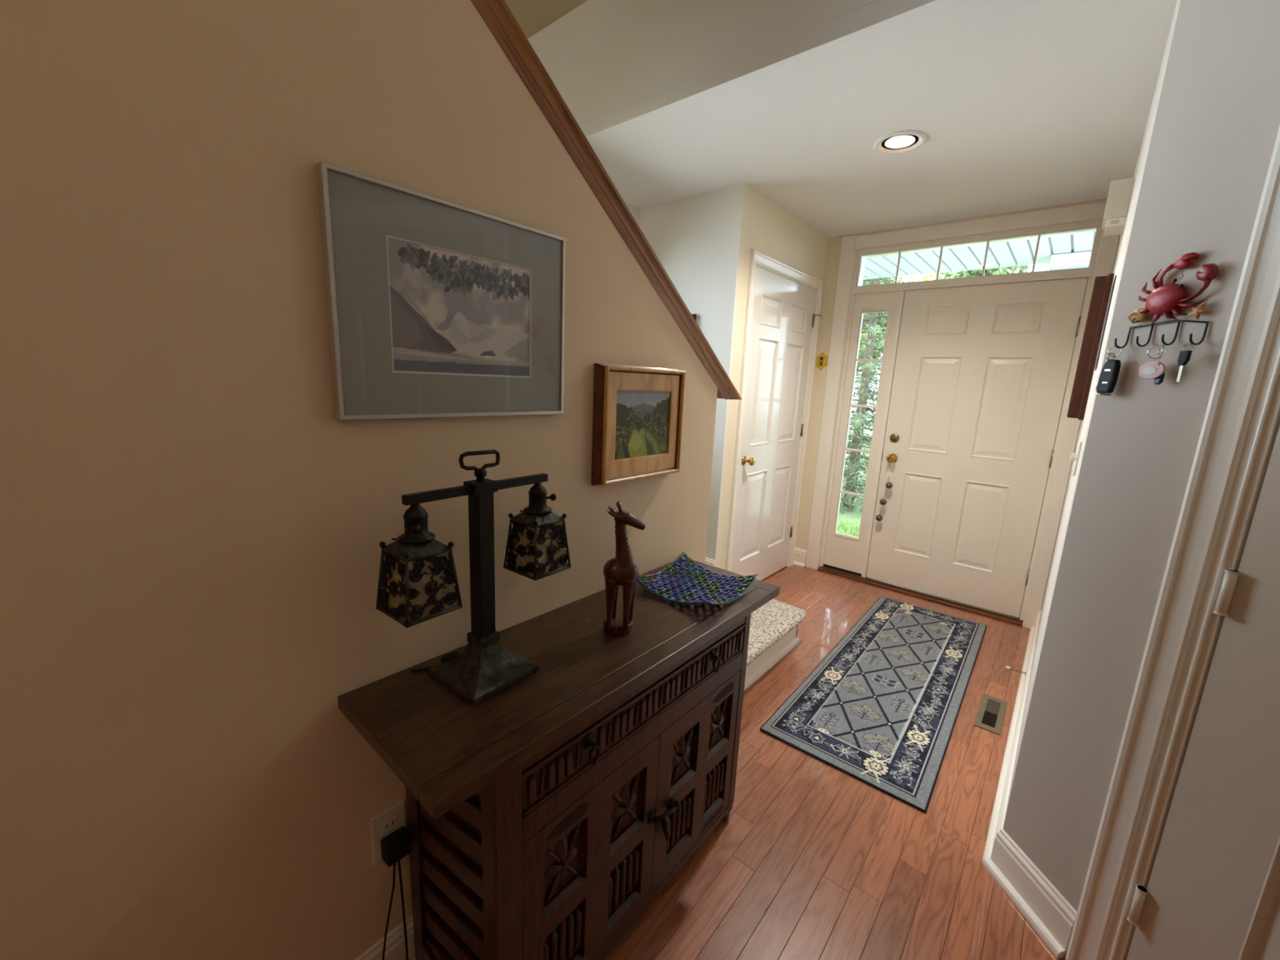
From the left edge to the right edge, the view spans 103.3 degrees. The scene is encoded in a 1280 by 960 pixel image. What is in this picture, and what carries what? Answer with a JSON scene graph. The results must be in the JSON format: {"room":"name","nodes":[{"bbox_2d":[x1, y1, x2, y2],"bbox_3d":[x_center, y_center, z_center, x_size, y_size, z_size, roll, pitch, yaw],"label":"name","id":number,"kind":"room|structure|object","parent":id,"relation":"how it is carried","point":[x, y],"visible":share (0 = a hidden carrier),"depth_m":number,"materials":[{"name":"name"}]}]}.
{"room":"entrance hallway","nodes":[
{"label":"entrance hallway","id":0,"kind":"room"},
{"bbox_2d":[0,0,717,959],"bbox_3d":[-1.173,-0.187,0.221,0.115,2.970,4.360,12,14,39],"label":"wall","id":1,"kind":"structure","parent":0,"point":[192,532],"depth_m":0.80,"materials":[{"name":"beige paint"}]},
{"bbox_2d":[354,914,416,959],"bbox_3d":[-1.178,1.214,0.448,0.032,0.134,4.360,12,14,39],"label":"baseboard","id":2,"kind":"structure","parent":1,"relation":"attached to","point":[395,949],"depth_m":1.16,"materials":[{"name":"wood"}]},
{"bbox_2d":[370,800,405,865],"bbox_3d":[-0.551,0.774,1.111,0.008,0.116,0.070,12,14,39],"label":"wall outlet","id":3,"kind":"object","parent":1,"relation":"attached to","point":[391,820],"visible":0.76,"depth_m":1.10,"materials":[{"name":"beige plastic"}]},
{"bbox_2d":[380,815,397,835],"bbox_3d":[-0.548,0.755,1.106,0.003,0.028,0.034,12,14,39],"label":"socket","id":4,"kind":"object","parent":3,"relation":"attached to","point":[388,824],"depth_m":1.10,"materials":[{"name":"white plastic"}]},
{"bbox_2d":[380,826,411,959],"bbox_3d":[-0.538,0.975,1.119,0.064,0.399,0.085,12,14,39],"label":"plug","id":5,"kind":"object","parent":1,"relation":"attached to","point":[396,846],"visible":1,"depth_m":1.10,"materials":[{"name":"black plastic"}]},
{"bbox_2d":[315,160,565,420],"bbox_3d":[-0.360,-0.340,1.049,0.025,0.413,0.514,12,14,39],"label":"picture","id":6,"kind":"object","parent":1,"relation":"attached to","point":[436,307],"visible":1,"depth_m":0.99,"materials":[{"name":"grey paper"}]},
{"bbox_2d":[387,237,528,376],"bbox_3d":[-0.357,-0.339,1.048,0.001,0.236,0.315,12,14,39],"label":"painting","id":7,"kind":"object","parent":6,"relation":"attached to","point":[451,313],"depth_m":1.03},
{"bbox_2d":[471,0,742,399],"bbox_3d":[-0.288,-0.918,1.101,0.150,1.463,2.048,12,14,39],"label":"wall cap","id":8,"kind":"object","parent":1,"relation":"attached to","point":[496,15],"visible":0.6,"depth_m":1.24,"materials":[{"name":"brown wood"}]},
{"bbox_2d":[591,363,685,485],"bbox_3d":[0.006,-0.168,1.514,0.046,0.334,0.365,12,14,39],"label":"landscape painting","id":9,"kind":"object","parent":1,"relation":"attached to","point":[637,411],"visible":1,"depth_m":1.48,"materials":[{"name":"brown wood"}]},
{"bbox_2d":[504,0,587,38],"bbox_3d":[-0.763,-1.602,-0.350,3.500,0.060,4.573,12,14,39],"label":"ceiling","id":10,"kind":"structure","parent":0,"point":[532,16],"depth_m":2.23,"materials":[{"name":"beige paint"}]},
{"bbox_2d":[526,37,639,226],"bbox_3d":[-0.672,-0.652,2.688,0.100,2.970,1.827,12,14,39],"label":"wall","id":11,"kind":"structure","parent":0,"point":[635,211],"depth_m":3.13,"materials":[{"name":"paint"}]},
{"bbox_2d":[639,183,744,566],"bbox_3d":[0.190,-0.447,3.199,0.827,2.445,0.012,12,14,39],"label":"wall","id":12,"kind":"structure","parent":0,"point":[695,239],"depth_m":2.93,"materials":[{"name":"paint"}]},
{"bbox_2d":[691,314,696,321],"bbox_3d":[0.214,-0.821,3.097,0.278,0.360,0.020,12,14,39],"label":"picture","id":13,"kind":"object","parent":12,"relation":"attached to","point":[694,316],"visible":0.15,"depth_m":2.98,"materials":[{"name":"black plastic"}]},
{"bbox_2d":[705,557,715,566],"bbox_3d":[0.178,0.501,3.342,0.727,0.134,0.014,12,14,39],"label":"baseboard","id":14,"kind":"structure","parent":12,"relation":"attached to","point":[708,561],"depth_m":3.12,"materials":[{"name":"white wood"}]},
{"bbox_2d":[528,0,877,124],"bbox_3d":[0.738,-1.647,1.441,3.500,0.514,0.082,12,14,39],"label":"ceiling","id":15,"kind":"structure","parent":0,"point":[602,57],"depth_m":1.98,"materials":[{"name":"white paint"}]},
{"bbox_2d":[715,184,828,569],"bbox_3d":[0.879,-0.465,3.447,0.100,2.445,1.262,12,14,39],"label":"wall","id":16,"kind":"structure","parent":0,"point":[766,228],"depth_m":3.02,"materials":[{"name":"beige paint"}]},
{"bbox_2d":[724,248,823,571],"bbox_3d":[0.889,-0.319,3.475,0.116,2.148,1.044,12,14,39],"label":"trim","id":17,"kind":"structure","parent":16,"relation":"attached to","point":[759,259],"depth_m":3.18,"materials":[{"name":"white wood"}]},
{"bbox_2d":[731,266,821,580],"bbox_3d":[0.944,-0.282,3.465,0.104,2.060,0.941,12,14,39],"label":"door","id":18,"kind":"structure","parent":16,"relation":"in","point":[783,322],"depth_m":3.41,"materials":[{"name":"white paint"}]},
{"bbox_2d":[603,564,1065,959],"bbox_3d":[-0.285,1.256,0.938,3.800,0.060,7.195,12,14,39],"label":"floor","id":19,"kind":"structure","parent":0,"point":[810,860],"depth_m":1.55,"materials":[{"name":"brown wood"}]},
{"bbox_2d":[337,557,779,959],"bbox_3d":[-0.085,0.757,1.368,0.378,0.770,1.153,12,14,39],"label":"sideboard","id":20,"kind":"object","parent":19,"relation":"on","point":[547,813],"visible":0.98,"depth_m":1.09,"materials":[{"name":"brown wood"}]},
{"bbox_2d":[375,449,570,705],"bbox_3d":[-0.318,0.176,1.036,0.407,0.477,0.188,-7,15,-41],"label":"table lamp","id":21,"kind":"object","parent":20,"relation":"on","point":[416,578],"visible":1,"depth_m":1.01,"materials":[{"name":"brown metal"}]},
{"bbox_2d":[391,502,435,544],"bbox_3d":[-0.398,0.075,0.898,0.071,0.072,0.071,12,14,39],"label":"socket","id":22,"kind":"object","parent":21,"relation":"attached to","point":[416,531],"depth_m":0.89,"materials":[{"name":"brown metal"}]},
{"bbox_2d":[440,651,460,663],"bbox_3d":[-0.409,0.391,1.096,0.024,0.023,0.038,11,14,36],"label":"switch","id":23,"kind":"object","parent":21,"relation":"attached to","point":[446,659],"depth_m":1.09,"materials":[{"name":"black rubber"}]},
{"bbox_2d":[520,482,555,515],"bbox_3d":[-0.222,0.039,1.123,0.071,0.072,0.081,12,14,39],"label":"socket","id":24,"kind":"object","parent":21,"relation":"attached to","point":[538,497],"depth_m":1.11,"materials":[{"name":"brown metal"}]},
{"bbox_2d":[603,501,645,635],"bbox_3d":[-0.041,0.217,1.253,0.101,0.335,0.064,2,11,0],"label":"giraffe figurine","id":25,"kind":"object","parent":20,"relation":"on","point":[622,570],"visible":1,"depth_m":1.23,"materials":[{"name":"brown wood"}]},
{"bbox_2d":[636,551,757,604],"bbox_3d":[0.166,0.310,1.561,0.286,0.044,0.286,12,14,39],"label":"glass dish","id":26,"kind":"object","parent":20,"relation":"on","point":[718,580],"visible":0.98,"depth_m":1.56,"materials":[{"name":"blue glass"}]},
{"bbox_2d":[743,599,806,691],"bbox_3d":[-0.626,0.070,1.784,1.329,1.908,3.377,12,14,39],"label":"carpeted stairs","id":27,"kind":"structure","parent":19,"relation":"on","point":[773,629],"depth_m":2.59,"materials":[{"name":"carpet"}]},
{"bbox_2d":[760,595,986,813],"bbox_3d":[1.314,0.962,2.600,0.613,0.011,1.847,11,14,38],"label":"runner rug","id":28,"kind":"object","parent":19,"relation":"on","point":[882,708],"visible":1,"depth_m":2.31,"materials":[{"name":"fabric"}]},
{"bbox_2d":[973,693,1007,735],"bbox_3d":[1.571,1.043,2.264,0.092,0.005,0.304,12,14,39],"label":"floor vent","id":29,"kind":"object","parent":19,"relation":"in","point":[991,713],"visible":1,"depth_m":2.25,"materials":[{"name":"beige metal"}]},
{"bbox_2d":[578,0,1177,238],"bbox_3d":[1.085,-1.566,2.597,2.593,0.060,2.249,12,14,39],"label":"ceiling","id":30,"kind":"structure","parent":0,"point":[1019,104],"depth_m":1.98,"materials":[{"name":"white paint"}]},
{"bbox_2d":[873,129,927,154],"bbox_3d":[1.115,-1.452,2.172,0.208,0.018,0.208,12,14,39],"label":"recessed light","id":31,"kind":"object","parent":30,"relation":"in","point":[922,138],"visible":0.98,"depth_m":2.17,"materials":[{"name":"white paint"}]},
{"bbox_2d":[795,198,1119,609],"bbox_3d":[1.952,-0.412,3.415,1.786,2.445,0.170,12,14,39],"label":"wall","id":32,"kind":"structure","parent":0,"point":[833,251],"depth_m":3.73,"materials":[{"name":"beige paint"}]},
{"bbox_2d":[793,546,806,567],"bbox_3d":[1.272,0.615,4.032,0.098,0.134,0.032,12,14,39],"label":"baseboard","id":33,"kind":"structure","parent":32,"relation":"attached to","point":[800,554],"depth_m":4.03,"materials":[{"name":"white wood"}]},
{"bbox_2d":[816,351,827,369],"bbox_3d":[1.344,-0.880,3.743,0.082,0.127,0.016,12,14,39],"label":"wall plaque","id":34,"kind":"object","parent":32,"relation":"attached to","point":[821,362],"visible":1,"depth_m":3.74,"materials":[{"name":"metal"}]},
{"bbox_2d":[822,290,899,576],"bbox_3d":[1.605,-0.292,3.707,0.291,2.052,0.041,12,14,39],"label":"window","id":35,"kind":"structure","parent":32,"relation":"in","point":[843,553],"depth_m":3.69,"materials":[{"name":"white paint"}]},
{"bbox_2d":[817,565,1023,626],"bbox_3d":[1.909,0.778,3.633,1.425,0.024,0.182,12,14,39],"label":"threshold","id":36,"kind":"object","parent":32,"relation":"attached to","point":[953,603],"depth_m":3.49,"materials":[{"name":"brown wood"}]},
{"bbox_2d":[804,200,1119,628],"bbox_3d":[1.976,-0.402,3.385,1.464,2.440,0.186,12,14,39],"label":"trim","id":37,"kind":"structure","parent":32,"relation":"attached to","point":[851,261],"depth_m":3.15,"materials":[{"name":"white wood"}]},
{"bbox_2d":[866,277,1088,617],"bbox_3d":[2.076,-0.197,3.275,0.947,2.028,0.101,12,14,39],"label":"door","id":38,"kind":"structure","parent":32,"relation":"in","point":[981,372],"depth_m":3.25,"materials":[{"name":"white paint"}]},
{"bbox_2d":[875,462,893,521],"bbox_3d":[1.731,0.074,3.567,0.083,0.455,0.048,12,14,39],"label":"bells","id":39,"kind":"object","parent":38,"relation":"hanging from","point":[888,485],"visible":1,"depth_m":3.57,"materials":[{"name":"silver metal"}]},
{"bbox_2d":[877,230,1079,283],"bbox_3d":[2.021,-1.372,3.176,1.236,0.202,0.022,12,14,39],"label":"window","id":40,"kind":"structure","parent":32,"relation":"in","point":[1039,236],"depth_m":3.10,"materials":[{"name":"white wood"}]},
{"bbox_2d":[862,231,1095,278],"bbox_3d":[2.704,-1.827,3.868,3.429,0.032,1.786,12,14,39],"label":"ceiling","id":41,"kind":"structure","parent":0,"point":[1022,251],"depth_m":4.30,"materials":[{"name":"grey plastic"}]},
{"bbox_2d":[1048,250,1092,270],"bbox_3d":[3.514,-0.457,4.394,0.340,2.790,0.300,12,14,39],"label":"porch column","id":42,"kind":"structure","parent":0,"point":[1075,260],"depth_m":4.05,"materials":[{"name":"grey paint"}]},
{"bbox_2d":[862,261,1049,279],"bbox_3d":[2.754,-1.831,3.897,3.500,0.130,1.925,12,14,39],"label":"beam","id":43,"kind":"structure","parent":42,"relation":"on","point":[1047,262],"depth_m":4.82,"materials":[{"name":"white wood"}]},
{"bbox_2d":[1003,0,1279,911],"bbox_3d":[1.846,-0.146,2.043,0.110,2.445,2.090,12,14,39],"label":"wall","id":44,"kind":"structure","parent":0,"point":[1124,238],"depth_m":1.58,"materials":[{"name":"paint"}]},
{"bbox_2d":[982,610,1040,860],"bbox_3d":[1.733,0.977,2.301,0.032,0.134,2.087,12,14,39],"label":"baseboard","id":45,"kind":"structure","parent":44,"relation":"attached to","point":[997,818],"depth_m":1.93,"materials":[{"name":"white wood"}]},
{"bbox_2d":[1005,666,1026,675],"bbox_3d":[1.882,0.953,2.534,0.083,0.018,0.018,12,14,39],"label":"door stop","id":46,"kind":"object","parent":44,"relation":"attached to","point":[1006,667],"visible":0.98,"depth_m":2.54,"materials":[{"name":"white metal"}]},
{"bbox_2d":[982,829,1076,958],"bbox_3d":[1.069,1.125,1.402,0.032,0.134,0.259,2,11,-5],"label":"baseboard","id":47,"kind":"structure","parent":44,"relation":"attached to","point":[1042,905],"depth_m":1.38,"materials":[{"name":"white wood"}]},
{"bbox_2d":[1070,439,1082,475],"bbox_3d":[1.455,-0.076,1.694,0.020,0.114,0.120,12,14,39],"label":"light switch","id":48,"kind":"object","parent":44,"relation":"attached to","point":[1074,456],"visible":0.99,"depth_m":1.65,"materials":[{"name":"beige plastic"}]},
{"bbox_2d":[1066,273,1114,420],"bbox_3d":[2.033,-0.580,2.292,0.058,0.600,0.370,12,14,39],"label":"picture frame","id":49,"kind":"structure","parent":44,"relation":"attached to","point":[1102,286],"depth_m":2.15,"materials":[{"name":"brown wood"}]},
{"bbox_2d":[1094,275,1116,370],"bbox_3d":[1.610,-0.535,1.753,0.004,0.300,0.160,12,14,39],"label":"picture","id":50,"kind":"object","parent":44,"relation":"attached to","point":[1114,280],"visible":0.92,"depth_m":1.70,"materials":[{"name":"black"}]},
{"bbox_2d":[1102,177,1134,235],"bbox_3d":[1.932,-1.100,2.050,0.070,0.170,0.160,12,14,39],"label":"door chime","id":51,"kind":"object","parent":44,"relation":"attached to","point":[1120,191],"visible":0.93,"depth_m":1.99,"materials":[{"name":"beige plastic"}]},
{"bbox_2d":[1114,252,1218,348],"bbox_3d":[1.133,-0.383,1.090,0.034,0.191,0.162,2,11,-5],"label":"key rack","id":52,"kind":"object","parent":44,"relation":"attached to","point":[1166,300],"visible":1,"depth_m":1.08,"materials":[{"name":"red metal"}]},
{"bbox_2d":[1095,345,1122,395],"bbox_3d":[1.115,-0.260,1.207,0.018,0.117,0.044,2,11,-5],"label":"key fob","id":53,"kind":"object","parent":52,"relation":"hanging from","point":[1108,375],"visible":1,"depth_m":1.20,"materials":[{"name":"black plastic"}]},
{"bbox_2d":[1138,344,1166,384],"bbox_3d":[1.122,-0.252,1.107,0.023,0.084,0.052,2,11,-5],"label":"tag","id":54,"kind":"object","parent":52,"relation":"hanging from","point":[1155,370],"visible":1,"depth_m":1.10,"materials":[{"name":"pink plastic"}]},
{"bbox_2d":[1176,344,1194,382],"bbox_3d":[1.130,-0.242,1.050,0.019,0.076,0.018,2,11,-5],"label":"key","id":55,"kind":"object","parent":52,"relation":"hanging from","point":[1184,356],"visible":1,"depth_m":1.05,"materials":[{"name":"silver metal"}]},
{"bbox_2d":[1065,125,1279,959],"bbox_3d":[1.210,0.264,0.608,0.111,2.141,0.968,2,11,-5],"label":"trim","id":56,"kind":"structure","parent":44,"relation":"attached to","point":[1241,424],"depth_m":1.03,"materials":[{"name":"white wood"}]},
{"bbox_2d":[1126,425,1279,959],"bbox_3d":[1.158,0.304,0.616,0.101,2.030,0.768,2,11,-5],"label":"door","id":57,"kind":"structure","parent":44,"relation":"in","point":[1212,892],"depth_m":0.97,"materials":[{"name":"white paint"}]},
{"label":"outside","id":58,"kind":"structure","parent":0,"visible":0},
{"bbox_2d":[837,421,873,535],"bbox_3d":[9.780,-0.733,14.592,30.000,0.070,24.900,12,14,39],"label":"lawn","id":59,"kind":"structure","parent":58,"point":[852,516],"depth_m":6.89,"materials":[{"name":"green plant"}]},
{"bbox_2d":[836,516,860,537],"bbox_3d":[1.842,0.510,6.074,2.335,0.140,1.134,12,14,39],"label":"grass","id":60,"kind":"structure","parent":59,"relation":"on","point":[849,531],"depth_m":5.89,"materials":[{"name":"green plant"}]},
{"bbox_2d":[840,276,914,514],"bbox_3d":[3.132,-1.570,6.884,2.223,4.424,2.234,11,14,35],"label":"fir tree","id":61,"kind":"object","parent":59,"relation":"on","point":[869,373],"visible":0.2,"depth_m":6.79,"materials":[{"name":"green plant"}]},
{"bbox_2d":[856,273,942,381],"bbox_3d":[5.754,-3.436,13.732,3.784,5.219,3.633,4,11,6],"label":"leafy tree","id":62,"kind":"object","parent":59,"relation":"on","point":[928,276],"visible":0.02,"depth_m":12.56,"materials":[{"name":"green plant"}]},
{"bbox_2d":[933,265,1032,279],"bbox_3d":[6.755,-2.517,10.214,1.822,4.864,1.615,-1,12,-15],"label":"leafy tree","id":63,"kind":"object","parent":59,"relation":"on","point":[1023,268],"visible":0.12,"depth_m":9.46,"materials":[{"name":"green plant"}]},
{"bbox_2d":[1030,262,1049,271],"bbox_3d":[12.838,-3.576,15.023,5.800,5.600,6.600,12,14,39],"label":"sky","id":64,"kind":"structure","parent":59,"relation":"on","point":[1043,267],"depth_m":12.70,"materials":[{"name":"grey"}]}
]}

